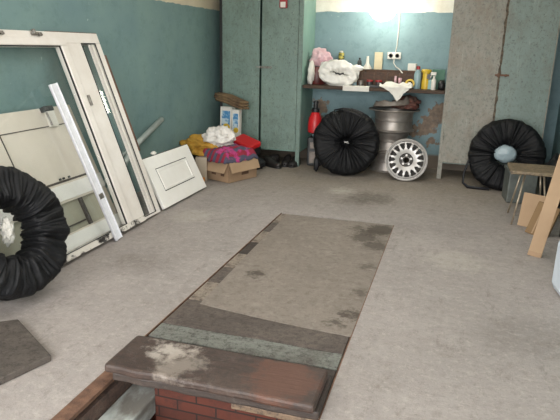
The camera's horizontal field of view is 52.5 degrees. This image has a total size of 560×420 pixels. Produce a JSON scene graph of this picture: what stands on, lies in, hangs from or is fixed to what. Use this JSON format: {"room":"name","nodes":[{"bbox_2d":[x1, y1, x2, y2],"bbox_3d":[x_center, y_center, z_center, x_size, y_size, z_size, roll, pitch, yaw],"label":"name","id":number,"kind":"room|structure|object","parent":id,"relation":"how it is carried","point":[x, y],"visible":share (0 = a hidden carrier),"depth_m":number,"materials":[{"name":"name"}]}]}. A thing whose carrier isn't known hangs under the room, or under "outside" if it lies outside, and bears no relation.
{"room":"garage","nodes":[
{"label":"garage","id":0,"kind":"room"},
{"bbox_2d":[0,0,219,202],"bbox_3d":[-1.734,-1.061,3.623,0.200,2.550,7.400,6,17,16],"label":"wall","id":1,"kind":"structure","parent":0,"point":[163,56],"depth_m":4.93,"materials":[{"name":"teal paint"}]},
{"bbox_2d":[106,117,163,195],"bbox_3d":[-1.232,-0.405,4.685,0.083,0.549,1.559,3,16,6],"label":"pipe","id":2,"kind":"object","parent":1,"relation":"attached to","point":[160,120],"visible":0.4,"depth_m":4.99,"materials":[{"name":"grey metal"}]},
{"bbox_2d":[214,95,243,106],"bbox_3d":[-0.553,-1.185,6.181,0.368,0.115,0.039,9,18,24],"label":"stick","id":3,"kind":"object","parent":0,"point":[215,96],"visible":1,"depth_m":6.16,"materials":[{"name":"brown wood"}]},
{"bbox_2d":[215,92,243,103],"bbox_3d":[-0.553,-1.214,6.173,0.340,0.110,0.039,7,17,20],"label":"stick","id":4,"kind":"object","parent":3,"relation":"on","point":[216,94],"visible":1,"depth_m":6.16,"materials":[{"name":"brown wood"}]},
{"bbox_2d":[150,388,325,419],"bbox_3d":[-0.055,1.140,3.160,1.150,1.255,3.535,6,17,16],"label":"wall","id":5,"kind":"structure","parent":0,"point":[169,405],"depth_m":2.30,"materials":[{"name":"red brick"}]},
{"bbox_2d":[51,371,114,419],"bbox_3d":[-0.805,0.832,1.984,0.062,0.144,0.850,6,17,16],"label":"trim","id":6,"kind":"structure","parent":5,"relation":"attached to","point":[93,390],"depth_m":2.15,"materials":[{"name":"wood"}]},
{"bbox_2d":[74,380,132,419],"bbox_3d":[-0.760,0.821,2.129,0.054,0.108,1.150,6,17,16],"label":"trim","id":7,"kind":"structure","parent":5,"relation":"attached to","point":[116,389],"depth_m":2.25,"materials":[{"name":"brown wood"}]},
{"bbox_2d":[98,384,155,419],"bbox_3d":[-0.661,0.873,2.140,0.132,0.090,1.100,6,17,16],"label":"beam","id":8,"kind":"structure","parent":5,"relation":"attached to","point":[138,402],"depth_m":2.30,"materials":[{"name":"grey metal"}]},
{"bbox_2d":[189,282,218,300],"bbox_3d":[-0.027,0.503,3.023,0.892,0.037,0.241,6,17,16],"label":"wooden plank","id":9,"kind":"object","parent":5,"relation":"on","point":[207,288],"visible":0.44,"depth_m":3.12,"materials":[{"name":"beige wood"}]},
{"bbox_2d":[145,213,281,336],"bbox_3d":[-0.327,0.391,3.579,0.006,0.150,2.295,6,17,16],"label":"trim","id":10,"kind":"structure","parent":5,"relation":"attached to","point":[211,276],"depth_m":3.20,"materials":[{"name":"metal"}]},
{"bbox_2d":[208,267,233,282],"bbox_3d":[0.045,0.440,3.248,0.892,0.037,0.241,6,17,16],"label":"wooden plank","id":11,"kind":"object","parent":5,"relation":"on","point":[223,272],"visible":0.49,"depth_m":3.34,"materials":[{"name":"wood"}]},
{"bbox_2d":[224,253,245,267],"bbox_3d":[0.117,0.376,3.474,0.892,0.037,0.241,6,17,16],"label":"wooden plank","id":12,"kind":"object","parent":5,"relation":"on","point":[235,261],"visible":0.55,"depth_m":3.56,"materials":[{"name":"beige wood"}]},
{"bbox_2d":[148,336,335,395],"bbox_3d":[-0.209,0.665,2.451,0.892,0.034,0.146,6,17,16],"label":"wooden plank","id":13,"kind":"object","parent":5,"relation":"on","point":[330,372],"visible":0.16,"depth_m":2.40,"materials":[{"name":"brown wood"}]},
{"bbox_2d":[113,373,331,419],"bbox_3d":[-0.229,0.670,2.275,0.841,0.038,0.274,6,17,15],"label":"wooden plank","id":14,"kind":"object","parent":13,"relation":"on","point":[144,383],"visible":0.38,"depth_m":2.15,"materials":[{"name":"brown wood"}]},
{"bbox_2d":[105,336,327,412],"bbox_3d":[-0.252,0.636,2.248,0.854,0.039,0.267,6,17,16],"label":"wooden plank","id":15,"kind":"object","parent":14,"relation":"on","point":[287,385],"visible":1,"depth_m":2.21,"materials":[{"name":"brown wood"}]},
{"bbox_2d":[149,323,342,371],"bbox_3d":[-0.168,0.627,2.582,0.892,0.036,0.138,6,17,16],"label":"wooden plank","id":16,"kind":"object","parent":5,"relation":"on","point":[244,345],"visible":0.69,"depth_m":2.56,"materials":[{"name":"wood"}]},
{"bbox_2d":[239,242,257,254],"bbox_3d":[0.188,0.313,3.699,0.892,0.037,0.241,6,17,16],"label":"wooden plank","id":17,"kind":"object","parent":5,"relation":"on","point":[251,245],"visible":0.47,"depth_m":3.79,"materials":[{"name":"wood"}]},
{"bbox_2d":[163,299,349,354],"bbox_3d":[-0.105,0.572,2.778,0.892,0.037,0.288,6,17,16],"label":"wooden plank","id":18,"kind":"object","parent":5,"relation":"on","point":[191,314],"visible":0.54,"depth_m":2.73,"materials":[{"name":"wood"}]},
{"bbox_2d":[251,231,268,242],"bbox_3d":[0.260,0.250,3.925,0.892,0.037,0.241,6,17,16],"label":"wooden plank","id":19,"kind":"object","parent":5,"relation":"on","point":[262,234],"visible":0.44,"depth_m":4.02,"materials":[{"name":"beige wood"}]},
{"bbox_2d":[263,222,277,231],"bbox_3d":[0.332,0.186,4.150,0.892,0.037,0.241,6,17,16],"label":"wooden plank","id":20,"kind":"object","parent":5,"relation":"on","point":[272,225],"visible":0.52,"depth_m":4.24,"materials":[{"name":"wood"}]},
{"bbox_2d":[200,215,392,336],"bbox_3d":[0.199,0.313,3.626,0.841,0.004,1.843,6,17,16],"label":"sheet","id":21,"kind":"object","parent":20,"relation":"on","point":[313,273],"visible":1,"depth_m":3.36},
{"bbox_2d":[231,403,313,419],"bbox_3d":[-0.016,0.756,2.146,0.342,0.027,0.060,6,17,16],"label":"trim","id":22,"kind":"structure","parent":5,"relation":"on","point":[233,406],"depth_m":2.13,"materials":[{"name":"beige wood"}]},
{"bbox_2d":[273,214,316,222],"bbox_3d":[0.404,0.123,4.375,0.892,0.037,0.241,6,17,16],"label":"wooden plank","id":23,"kind":"object","parent":5,"relation":"on","point":[278,219],"visible":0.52,"depth_m":4.50,"materials":[{"name":"beige wood"}]},
{"bbox_2d":[318,225,393,419],"bbox_3d":[0.391,0.613,2.870,0.006,0.150,3.295,6,17,16],"label":"trim","id":24,"kind":"structure","parent":5,"relation":"attached to","point":[393,225],"depth_m":2.57,"materials":[{"name":"metal"}]},
{"bbox_2d":[0,155,559,419],"bbox_3d":[0.101,0.436,3.458,4.105,0.150,7.400,6,17,16],"label":"floor","id":25,"kind":"structure","parent":0,"point":[456,321],"depth_m":3.09,"materials":[{"name":"concrete"}]},
{"bbox_2d":[0,319,50,384],"bbox_3d":[-1.285,0.629,2.345,0.491,0.030,0.631,13,20,35],"label":"chipboard offcut","id":26,"kind":"object","parent":25,"relation":"on","point":[21,353],"visible":1,"depth_m":2.40,"materials":[{"name":"wood"}]},
{"bbox_2d":[0,166,69,300],"bbox_3d":[-1.378,0.111,2.857,0.385,0.664,0.676,8,17,23],"label":"bag","id":27,"kind":"object","parent":25,"relation":"on","point":[42,255],"visible":1,"depth_m":2.92,"materials":[{"name":"black plastic"}]},
{"bbox_2d":[0,216,14,246],"bbox_3d":[-1.393,0.111,2.903,0.068,0.168,0.067,-4,17,-19],"label":"plastic sack","id":28,"kind":"object","parent":27,"relation":"in","point":[7,227],"visible":1,"depth_m":2.88,"materials":[{"name":"white plastic"}]},
{"bbox_2d":[0,29,159,262],"bbox_3d":[-1.506,-0.350,3.300,0.525,1.365,2.374,6,17,16],"label":"door frame","id":29,"kind":"structure","parent":25,"relation":"on","point":[68,45],"depth_m":4.03,"materials":[{"name":"white wood"}]},
{"bbox_2d":[0,105,121,256],"bbox_3d":[-1.540,-0.121,3.396,0.412,0.864,1.450,6,17,16],"label":"door leaf","id":30,"kind":"structure","parent":29,"relation":"attached to","point":[28,144],"depth_m":3.68,"materials":[{"name":"beige wood"}]},
{"bbox_2d":[39,105,58,126],"bbox_3d":[-1.518,-0.616,3.752,0.101,0.142,0.098,6,17,16],"label":"door lock","id":31,"kind":"object","parent":30,"relation":"attached to","point":[49,112],"visible":1,"depth_m":3.73,"materials":[{"name":"white metal"}]},
{"bbox_2d":[48,83,122,240],"bbox_3d":[-1.262,-0.297,3.722,0.393,1.042,0.074,0,16,-4],"label":"metal strip","id":32,"kind":"object","parent":25,"relation":"on","point":[55,90],"visible":1,"depth_m":3.71,"materials":[{"name":"metal"}]},
{"bbox_2d":[142,144,205,209],"bbox_3d":[-0.905,-0.307,4.912,0.218,0.400,0.810,6,17,16],"label":"panel","id":33,"kind":"object","parent":25,"relation":"on","point":[174,175],"visible":0.98,"depth_m":4.84,"materials":[{"name":"white wood"}]},
{"bbox_2d":[195,156,206,180],"bbox_3d":[-0.774,-0.405,5.598,0.110,0.235,0.070,0,16,-3],"label":"carton slab","id":34,"kind":"object","parent":25,"relation":"on","point":[201,162],"visible":0.71,"depth_m":5.55,"materials":[{"name":"beige cardboard"}]},
{"bbox_2d":[220,106,234,129],"bbox_3d":[-0.593,-0.838,6.385,0.140,0.644,0.128,8,17,20],"label":"box","id":35,"kind":"object","parent":25,"relation":"on","point":[226,111],"visible":0.39,"depth_m":6.29,"materials":[{"name":"white cardboard"}]},
{"bbox_2d":[222,111,229,125],"bbox_3d":[-0.602,-1.004,6.303,0.101,0.192,0.003,8,14,20],"label":"print","id":36,"kind":"object","parent":35,"relation":"attached to","point":[225,114],"depth_m":6.30},
{"bbox_2d":[207,158,259,182],"bbox_3d":[-0.523,-0.470,5.760,0.470,0.282,0.523,14,20,37],"label":"cardboard box","id":37,"kind":"object","parent":25,"relation":"on","point":[231,172],"visible":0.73,"depth_m":5.61,"materials":[{"name":"brown cardboard"}]},
{"bbox_2d":[200,142,258,163],"bbox_3d":[-0.512,-0.582,5.715,0.381,0.172,0.481,15,21,39],"label":"blanket","id":38,"kind":"object","parent":37,"relation":"on","point":[232,153],"visible":0.94,"depth_m":5.59,"materials":[{"name":"fabric"}]},
{"bbox_2d":[201,125,235,146],"bbox_3d":[-0.606,-0.749,5.711,0.365,0.215,0.302,6,17,16],"label":"rag","id":39,"kind":"object","parent":38,"relation":"on","point":[222,135],"visible":0.89,"depth_m":5.63,"materials":[{"name":"white fabric"}]},
{"bbox_2d":[234,134,260,155],"bbox_3d":[-0.371,-0.688,6.179,0.303,0.250,0.226,13,20,35],"label":"cloth","id":40,"kind":"object","parent":38,"relation":"on","point":[244,140],"visible":0.59,"depth_m":6.12,"materials":[{"name":"red fabric"}]},
{"bbox_2d":[232,109,241,136],"bbox_3d":[-0.483,-0.803,6.309,0.085,0.622,0.094,7,17,19],"label":"box","id":41,"kind":"object","parent":25,"relation":"on","point":[236,113],"visible":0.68,"depth_m":6.24,"materials":[{"name":"white cardboard"}]},
{"bbox_2d":[215,98,242,109],"bbox_3d":[-0.554,-1.158,6.189,0.342,0.112,0.039,9,18,25],"label":"stick","id":42,"kind":"object","parent":41,"relation":"on","point":[216,99],"visible":1,"depth_m":6.17,"materials":[{"name":"brown wood"}]},
{"bbox_2d":[233,113,237,128],"bbox_3d":[-0.489,-0.964,6.234,0.061,0.186,0.003,7,15,19],"label":"print","id":43,"kind":"object","parent":41,"relation":"attached to","point":[235,115],"depth_m":6.23},
{"bbox_2d":[257,157,265,168],"bbox_3d":[-0.318,-0.529,6.252,0.333,0.130,0.268,6,17,16],"label":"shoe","id":44,"kind":"object","parent":25,"relation":"on","point":[261,161],"visible":0.24,"depth_m":6.20,"materials":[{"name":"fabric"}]},
{"bbox_2d":[222,0,315,166],"bbox_3d":[-0.129,-1.704,6.435,0.921,2.299,0.545,6,17,16],"label":"tall cabinet","id":45,"kind":"object","parent":25,"relation":"on","point":[267,48],"visible":0.88,"depth_m":6.23,"materials":[{"name":"paint"}]},
{"bbox_2d":[219,0,222,109],"bbox_3d":[-0.651,-1.694,6.357,0.031,2.300,0.045,6,17,16],"label":"trim","id":46,"kind":"structure","parent":45,"relation":"attached to","point":[220,1],"depth_m":6.32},
{"bbox_2d":[279,0,287,7],"bbox_3d":[0.037,-2.177,5.950,0.085,0.120,0.029,6,17,16],"label":"fire alarm","id":47,"kind":"object","parent":45,"relation":"attached to","point":[283,3],"visible":1,"depth_m":5.94,"materials":[{"name":"red plastic"}]},
{"bbox_2d":[263,154,279,162],"bbox_3d":[-0.137,-0.581,6.496,0.263,0.105,0.108,-5,17,-21],"label":"shoe","id":48,"kind":"object","parent":25,"relation":"on","point":[275,156],"visible":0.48,"depth_m":6.49,"materials":[{"name":"black leather"}]},
{"bbox_2d":[264,156,281,168],"bbox_3d":[-0.078,-0.537,6.349,0.108,0.105,0.263,-12,21,-39],"label":"shoe","id":49,"kind":"object","parent":25,"relation":"on","point":[271,162],"visible":0.98,"depth_m":6.32,"materials":[{"name":"black leather"}]},
{"bbox_2d":[281,154,291,166],"bbox_3d":[0.077,-0.564,6.456,0.108,0.105,0.263,5,16,12],"label":"shoe","id":50,"kind":"object","parent":25,"relation":"on","point":[288,157],"visible":0.88,"depth_m":6.41,"materials":[{"name":"black leather"}]},
{"bbox_2d":[288,156,300,167],"bbox_3d":[0.165,-0.556,6.435,0.108,0.105,0.263,6,17,17],"label":"shoe","id":51,"kind":"object","parent":25,"relation":"on","point":[292,164],"visible":0.7,"depth_m":6.36,"materials":[{"name":"black leather"}]},
{"bbox_2d":[307,133,320,165],"bbox_3d":[0.402,-0.696,6.462,0.170,0.369,0.170,5,16,12],"label":"jerry can","id":52,"kind":"object","parent":25,"relation":"on","point":[310,146],"visible":0.41,"depth_m":6.40,"materials":[{"name":"grey plastic"}]},
{"bbox_2d":[308,101,321,132],"bbox_3d":[0.395,-1.040,6.329,0.164,0.355,0.164,6,17,16],"label":"fire extinguisher","id":53,"kind":"object","parent":52,"relation":"on","point":[315,118],"visible":0.8,"depth_m":6.28,"materials":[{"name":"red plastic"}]},
{"bbox_2d":[313,108,379,175],"bbox_3d":[0.695,-0.720,5.964,0.699,0.704,0.315,4,16,8],"label":"bag","id":54,"kind":"object","parent":25,"relation":"on","point":[346,141],"visible":1,"depth_m":5.88,"materials":[{"name":"black plastic"}]},
{"bbox_2d":[369,151,404,172],"bbox_3d":[1.210,-0.561,6.323,0.418,0.225,0.418,6,17,16],"label":"wheel","id":55,"kind":"object","parent":25,"relation":"on","point":[378,164],"visible":0.32,"depth_m":6.20,"materials":[{"name":"metal"}]},
{"bbox_2d":[378,131,408,152],"bbox_3d":[1.223,-0.774,6.259,0.418,0.215,0.418,6,17,16],"label":"wheel","id":56,"kind":"object","parent":55,"relation":"on","point":[387,139],"visible":0.43,"depth_m":6.10,"materials":[{"name":"metal"}]},
{"bbox_2d":[369,106,419,132],"bbox_3d":[1.237,-0.987,6.184,0.550,0.230,0.550,6,17,16],"label":"wheel","id":57,"kind":"object","parent":56,"relation":"on","point":[388,119],"visible":0.89,"depth_m":6.02,"materials":[{"name":"metal"}]},
{"bbox_2d":[373,96,409,106],"bbox_3d":[1.173,-1.149,6.058,0.386,0.138,0.199,12,19,32],"label":"plastic sheet","id":58,"kind":"object","parent":57,"relation":"on","point":[405,101],"visible":0.99,"depth_m":5.99,"materials":[{"name":"grey plastic"}]},
{"bbox_2d":[391,95,420,109],"bbox_3d":[1.363,-1.168,6.132,0.322,0.148,0.283,6,17,16],"label":"rag","id":59,"kind":"object","parent":57,"relation":"on","point":[414,103],"visible":0.73,"depth_m":6.04,"materials":[{"name":"brown fabric"}]},
{"bbox_2d":[385,139,427,180],"bbox_3d":[1.303,-0.516,5.881,0.430,0.456,0.287,4,16,10],"label":"alloy wheel","id":60,"kind":"object","parent":25,"relation":"on","point":[406,170],"visible":1,"depth_m":5.82,"materials":[{"name":"silver metal"}]},
{"bbox_2d":[436,0,559,178],"bbox_3d":[2.206,-1.451,5.752,0.970,2.299,0.563,6,17,16],"label":"tall cabinet","id":61,"kind":"object","parent":25,"relation":"on","point":[502,53],"visible":0.75,"depth_m":5.52,"materials":[{"name":"grey wood"}]},
{"bbox_2d":[462,119,545,190],"bbox_3d":[2.178,-0.533,5.499,0.726,0.691,0.328,8,17,22],"label":"bag","id":62,"kind":"object","parent":25,"relation":"on","point":[530,147],"visible":0.8,"depth_m":5.44,"materials":[{"name":"black plastic"}]},
{"bbox_2d":[494,145,516,162],"bbox_3d":[2.170,-0.542,5.479,0.212,0.178,0.100,6,17,16],"label":"plastic sack","id":63,"kind":"object","parent":62,"relation":"in","point":[504,153],"visible":0.99,"depth_m":5.44,"materials":[{"name":"plastic"}]},
{"bbox_2d":[502,164,537,202],"bbox_3d":[2.165,-0.234,5.133,0.260,0.300,0.260,4,16,11],"label":"metal bin","id":64,"kind":"object","parent":25,"relation":"on","point":[510,180],"visible":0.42,"depth_m":5.03,"materials":[{"name":"grey metal"}]},
{"bbox_2d":[507,162,554,224],"bbox_3d":[1.986,-0.124,4.515,0.360,0.427,0.371,6,17,16],"label":"wooden stool","id":65,"kind":"object","parent":25,"relation":"on","point":[521,169],"visible":0.77,"depth_m":4.42,"materials":[{"name":"brown wood"}]},
{"bbox_2d":[517,192,545,226],"bbox_3d":[1.942,0.010,4.349,0.051,0.257,0.200,-13,22,-41],"label":"wooden board","id":66,"kind":"object","parent":25,"relation":"on","point":[530,201],"visible":0.57,"depth_m":4.38,"materials":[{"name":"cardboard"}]},
{"bbox_2d":[525,201,559,236],"bbox_3d":[1.939,0.080,4.188,0.207,0.277,0.100,15,21,40],"label":"wooden board","id":67,"kind":"object","parent":25,"relation":"on","point":[532,224],"visible":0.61,"depth_m":4.20,"materials":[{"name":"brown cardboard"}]},
{"bbox_2d":[527,155,559,257],"bbox_3d":[1.790,-0.324,3.555,0.271,1.345,0.054,10,18,27],"label":"wooden plank","id":68,"kind":"object","parent":25,"relation":"on","point":[552,199],"visible":1,"depth_m":3.67,"materials":[{"name":"wood"}]},
{"bbox_2d":[541,153,559,206],"bbox_3d":[2.407,-0.266,4.975,0.212,0.459,0.477,6,17,16],"label":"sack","id":69,"kind":"object","parent":25,"relation":"on","point":[553,161],"visible":0.35,"depth_m":4.88,"materials":[{"name":"fabric"}]},
{"bbox_2d":[552,240,559,294],"bbox_3d":[1.698,0.300,3.096,0.330,0.383,0.240,4,16,8],"label":"canister","id":70,"kind":"object","parent":25,"relation":"on","point":[556,273],"visible":1,"depth_m":3.15,"materials":[{"name":"white plastic"}]},
{"bbox_3d":[-0.797,-0.508,5.924,0.326,0.250,0.493,6,17,16],"label":"sack","id":71,"kind":"object","parent":25,"relation":"on","visible":0},
{"bbox_2d":[179,134,217,155],"bbox_3d":[-0.782,-0.677,5.790,0.532,0.185,0.382,6,17,16],"label":"bag","id":72,"kind":"object","parent":71,"relation":"on","point":[195,143],"visible":0.48,"depth_m":5.67,"materials":[{"name":"fabric"}]},
{"bbox_2d":[260,0,559,176],"bbox_3d":[1.188,-1.791,6.398,3.705,2.550,0.200,6,17,16],"label":"wall","id":73,"kind":"structure","parent":0,"point":[347,26],"depth_m":6.31,"materials":[{"name":"teal paint"}]},
{"bbox_2d":[302,84,444,93],"bbox_3d":[1.028,-1.314,6.197,1.490,0.067,0.505,6,17,16],"label":"wooden shelf","id":74,"kind":"object","parent":73,"relation":"attached to","point":[314,86],"visible":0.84,"depth_m":5.95,"materials":[{"name":"brown wood"}]},
{"bbox_2d":[307,60,314,84],"bbox_3d":[0.342,-1.510,6.223,0.078,0.260,0.137,6,17,16],"label":"plastic bag","id":75,"kind":"object","parent":74,"relation":"on","point":[311,69],"visible":1,"depth_m":6.19,"materials":[{"name":"white plastic"}]},
{"bbox_2d":[312,66,325,84],"bbox_3d":[0.423,-1.499,6.322,0.197,0.190,0.184,6,17,16],"label":"jar","id":76,"kind":"object","parent":74,"relation":"on","point":[317,80],"visible":0.48,"depth_m":6.25,"materials":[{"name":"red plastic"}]},
{"bbox_2d":[309,47,332,65],"bbox_3d":[0.458,-1.694,6.280,0.271,0.198,0.179,6,17,16],"label":"plastic bag","id":77,"kind":"object","parent":76,"relation":"on","point":[319,55],"visible":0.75,"depth_m":6.23,"materials":[{"name":"pink plastic"}]},
{"bbox_2d":[318,59,363,85],"bbox_3d":[0.653,-1.461,6.106,0.494,0.303,0.133,6,17,16],"label":"plastic bag","id":78,"kind":"object","parent":74,"relation":"on","point":[332,72],"visible":0.99,"depth_m":6.07,"materials":[{"name":"white plastic"}]},
{"bbox_2d":[343,85,369,91],"bbox_3d":[0.817,-1.295,6.047,0.280,0.053,0.119,6,17,16],"label":"paper sheet","id":79,"kind":"object","parent":74,"relation":"on","point":[345,87],"visible":1,"depth_m":5.99,"materials":[{"name":"white paper"}]},
{"bbox_2d":[358,80,363,85],"bbox_3d":[0.878,-1.373,6.158,0.063,0.060,0.062,6,17,16],"label":"jar","id":80,"kind":"object","parent":74,"relation":"on","point":[360,82],"visible":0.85,"depth_m":6.14,"materials":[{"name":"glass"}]},
{"bbox_2d":[366,80,372,85],"bbox_3d":[0.966,-1.366,6.121,0.071,0.070,0.070,6,17,16],"label":"jar","id":81,"kind":"object","parent":74,"relation":"on","point":[369,82],"visible":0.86,"depth_m":6.09,"materials":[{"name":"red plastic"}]},
{"bbox_2d":[375,80,381,84],"bbox_3d":[1.057,-1.356,6.095,0.071,0.070,0.070,6,17,16],"label":"jar","id":82,"kind":"object","parent":74,"relation":"on","point":[377,82],"visible":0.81,"depth_m":6.06,"materials":[{"name":"red glass"}]},
{"bbox_2d":[357,69,414,85],"bbox_3d":[1.111,-1.442,6.215,0.720,0.170,0.182,6,17,16],"label":"wooden tray","id":83,"kind":"object","parent":74,"relation":"on","point":[365,74],"visible":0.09,"depth_m":6.14,"materials":[{"name":"brown wood"}]},
{"bbox_2d":[368,69,422,81],"bbox_3d":[1.094,-1.484,6.357,1.000,0.172,0.080,6,17,16],"label":"wooden ledge","id":84,"kind":"object","parent":74,"relation":"on","point":[368,69],"visible":0.04,"depth_m":6.23,"materials":[{"name":"brown wood"}]},
{"bbox_2d":[338,51,343,59],"bbox_3d":[0.692,-1.702,6.423,0.064,0.190,0.064,6,17,16],"label":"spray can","id":85,"kind":"object","parent":84,"relation":"on","point":[341,54],"visible":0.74,"depth_m":6.39,"materials":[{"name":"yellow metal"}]},
{"bbox_2d":[364,56,370,68],"bbox_3d":[0.978,-1.647,6.348,0.100,0.140,0.100,6,17,16],"label":"funnel","id":86,"kind":"object","parent":84,"relation":"on","point":[367,65],"visible":0.92,"depth_m":6.33,"materials":[{"name":"white plastic"}]},
{"bbox_2d":[374,52,382,69],"bbox_3d":[1.093,-1.657,6.308,0.088,0.185,0.050,4,16,11],"label":"carton","id":87,"kind":"object","parent":84,"relation":"on","point":[378,59],"visible":1,"depth_m":6.29,"materials":[{"name":"beige cardboard"}]},
{"bbox_2d":[408,63,416,70],"bbox_3d":[1.450,-1.565,6.220,0.090,0.075,0.050,10,18,27],"label":"paper packet","id":88,"kind":"object","parent":84,"relation":"on","point":[411,66],"visible":0.88,"depth_m":6.20,"materials":[{"name":"white paper"}]},
{"bbox_2d":[379,81,412,100],"bbox_3d":[1.206,-1.238,5.931,0.341,0.194,0.130,6,17,16],"label":"cloth","id":89,"kind":"object","parent":74,"relation":"on","point":[397,90],"visible":1,"depth_m":5.89,"materials":[{"name":"white fabric"}]},
{"bbox_2d":[394,76,401,83],"bbox_3d":[1.262,-1.374,6.067,0.080,0.111,0.042,6,17,16],"label":"brushes","id":90,"kind":"object","parent":74,"relation":"on","point":[395,77],"visible":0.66,"depth_m":6.05,"materials":[{"name":"pink plastic"}]},
{"bbox_2d":[405,79,414,88],"bbox_3d":[1.357,-1.318,5.934,0.096,0.100,0.055,6,17,16],"label":"reel","id":91,"kind":"object","parent":74,"relation":"on","point":[408,80],"visible":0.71,"depth_m":5.92,"materials":[{"name":"plastic"}]},
{"bbox_2d":[413,66,421,88],"bbox_3d":[1.440,-1.386,5.942,0.076,0.230,0.076,6,17,16],"label":"bottle","id":92,"kind":"object","parent":74,"relation":"on","point":[417,75],"visible":1,"depth_m":5.92,"materials":[{"name":"blue plastic"}]},
{"bbox_2d":[421,69,431,88],"bbox_3d":[1.521,-1.363,5.923,0.104,0.200,0.104,6,17,16],"label":"container","id":93,"kind":"object","parent":74,"relation":"on","point":[426,72],"visible":1,"depth_m":5.89,"materials":[{"name":"plastic"}]},
{"bbox_2d":[427,79,431,88],"bbox_3d":[1.571,-1.305,5.907,0.070,0.100,0.030,6,17,16],"label":"box","id":94,"kind":"object","parent":74,"relation":"on","point":[429,80],"visible":0.55,"depth_m":5.90,"materials":[{"name":"blue cardboard"}]},
{"bbox_2d":[430,72,436,89],"bbox_3d":[1.572,-1.324,5.831,0.062,0.178,0.048,6,17,16],"label":"spray bottle","id":95,"kind":"object","parent":74,"relation":"on","point":[433,82],"visible":1,"depth_m":5.81,"materials":[{"name":"white plastic"}]},
{"bbox_2d":[432,69,444,88],"bbox_3d":[1.662,-1.374,5.973,0.130,0.200,0.090,5,17,13],"label":"carton","id":96,"kind":"object","parent":74,"relation":"on","point":[440,75],"visible":0.6,"depth_m":5.92,"materials":[{"name":"green cardboard"}]},
{"bbox_2d":[438,80,444,89],"bbox_3d":[1.662,-1.286,5.846,0.074,0.101,0.089,6,17,16],"label":"jar","id":97,"kind":"object","parent":74,"relation":"on","point":[441,85],"visible":1,"depth_m":5.82,"materials":[{"name":"plastic"}]},
{"bbox_2d":[369,0,397,20],"bbox_3d":[1.094,-2.138,5.977,0.296,0.296,0.446,6,17,16],"label":"wall lamp","id":98,"kind":"object","parent":73,"relation":"attached to","point":[380,10],"visible":1,"depth_m":5.81,"materials":[{"name":"white plastic"}]},
{"bbox_2d":[387,52,400,58],"bbox_3d":[1.261,-1.704,6.275,0.150,0.075,0.026,6,17,16],"label":"wall socket","id":99,"kind":"object","parent":73,"relation":"attached to","point":[390,55],"visible":1,"depth_m":6.27,"materials":[{"name":"white plastic"}]},
{"bbox_2d":[393,2,408,82],"bbox_3d":[1.340,-1.770,6.073,0.052,0.883,0.397,-5,17,-21],"label":"power cord","id":100,"kind":"object","parent":73,"relation":"attached to","point":[400,2],"visible":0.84,"depth_m":6.20,"materials":[{"name":"white plastic"}]},
{"bbox_2d":[551,104,559,157],"bbox_3d":[1.998,-0.660,2.546,0.200,2.550,7.400,6,17,16],"label":"wall","id":101,"kind":"structure","parent":0,"point":[556,144],"depth_m":5.88,"materials":[{"name":"teal paint"}]},
{"label":"stick","id":102,"kind":"object","parent":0,"visible":0},
{"bbox_3d":[-0.523,-1.196,6.206,0.380,0.048,0.040,20,22,18],"label":"stick","id":103,"kind":"object","parent":102,"relation":"on","visible":0},
{"bbox_2d":[217,92,246,103],"bbox_3d":[-0.523,-1.222,6.199,0.358,0.116,0.039,8,17,23],"label":"stick","id":104,"kind":"object","parent":103,"relation":"on","point":[217,92],"visible":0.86,"depth_m":6.17,"materials":[{"name":"brown wood"}]},
{"bbox_3d":[-0.494,-1.203,6.233,0.344,0.048,0.040,20,22,19],"label":"stick","id":105,"kind":"object","parent":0,"visible":0},
{"bbox_2d":[221,92,248,103],"bbox_3d":[-0.494,-1.228,6.226,0.338,0.108,0.039,9,18,24],"label":"stick","id":106,"kind":"object","parent":105,"relation":"on","point":[221,92],"visible":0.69,"depth_m":6.20,"materials":[{"name":"brown wood"}]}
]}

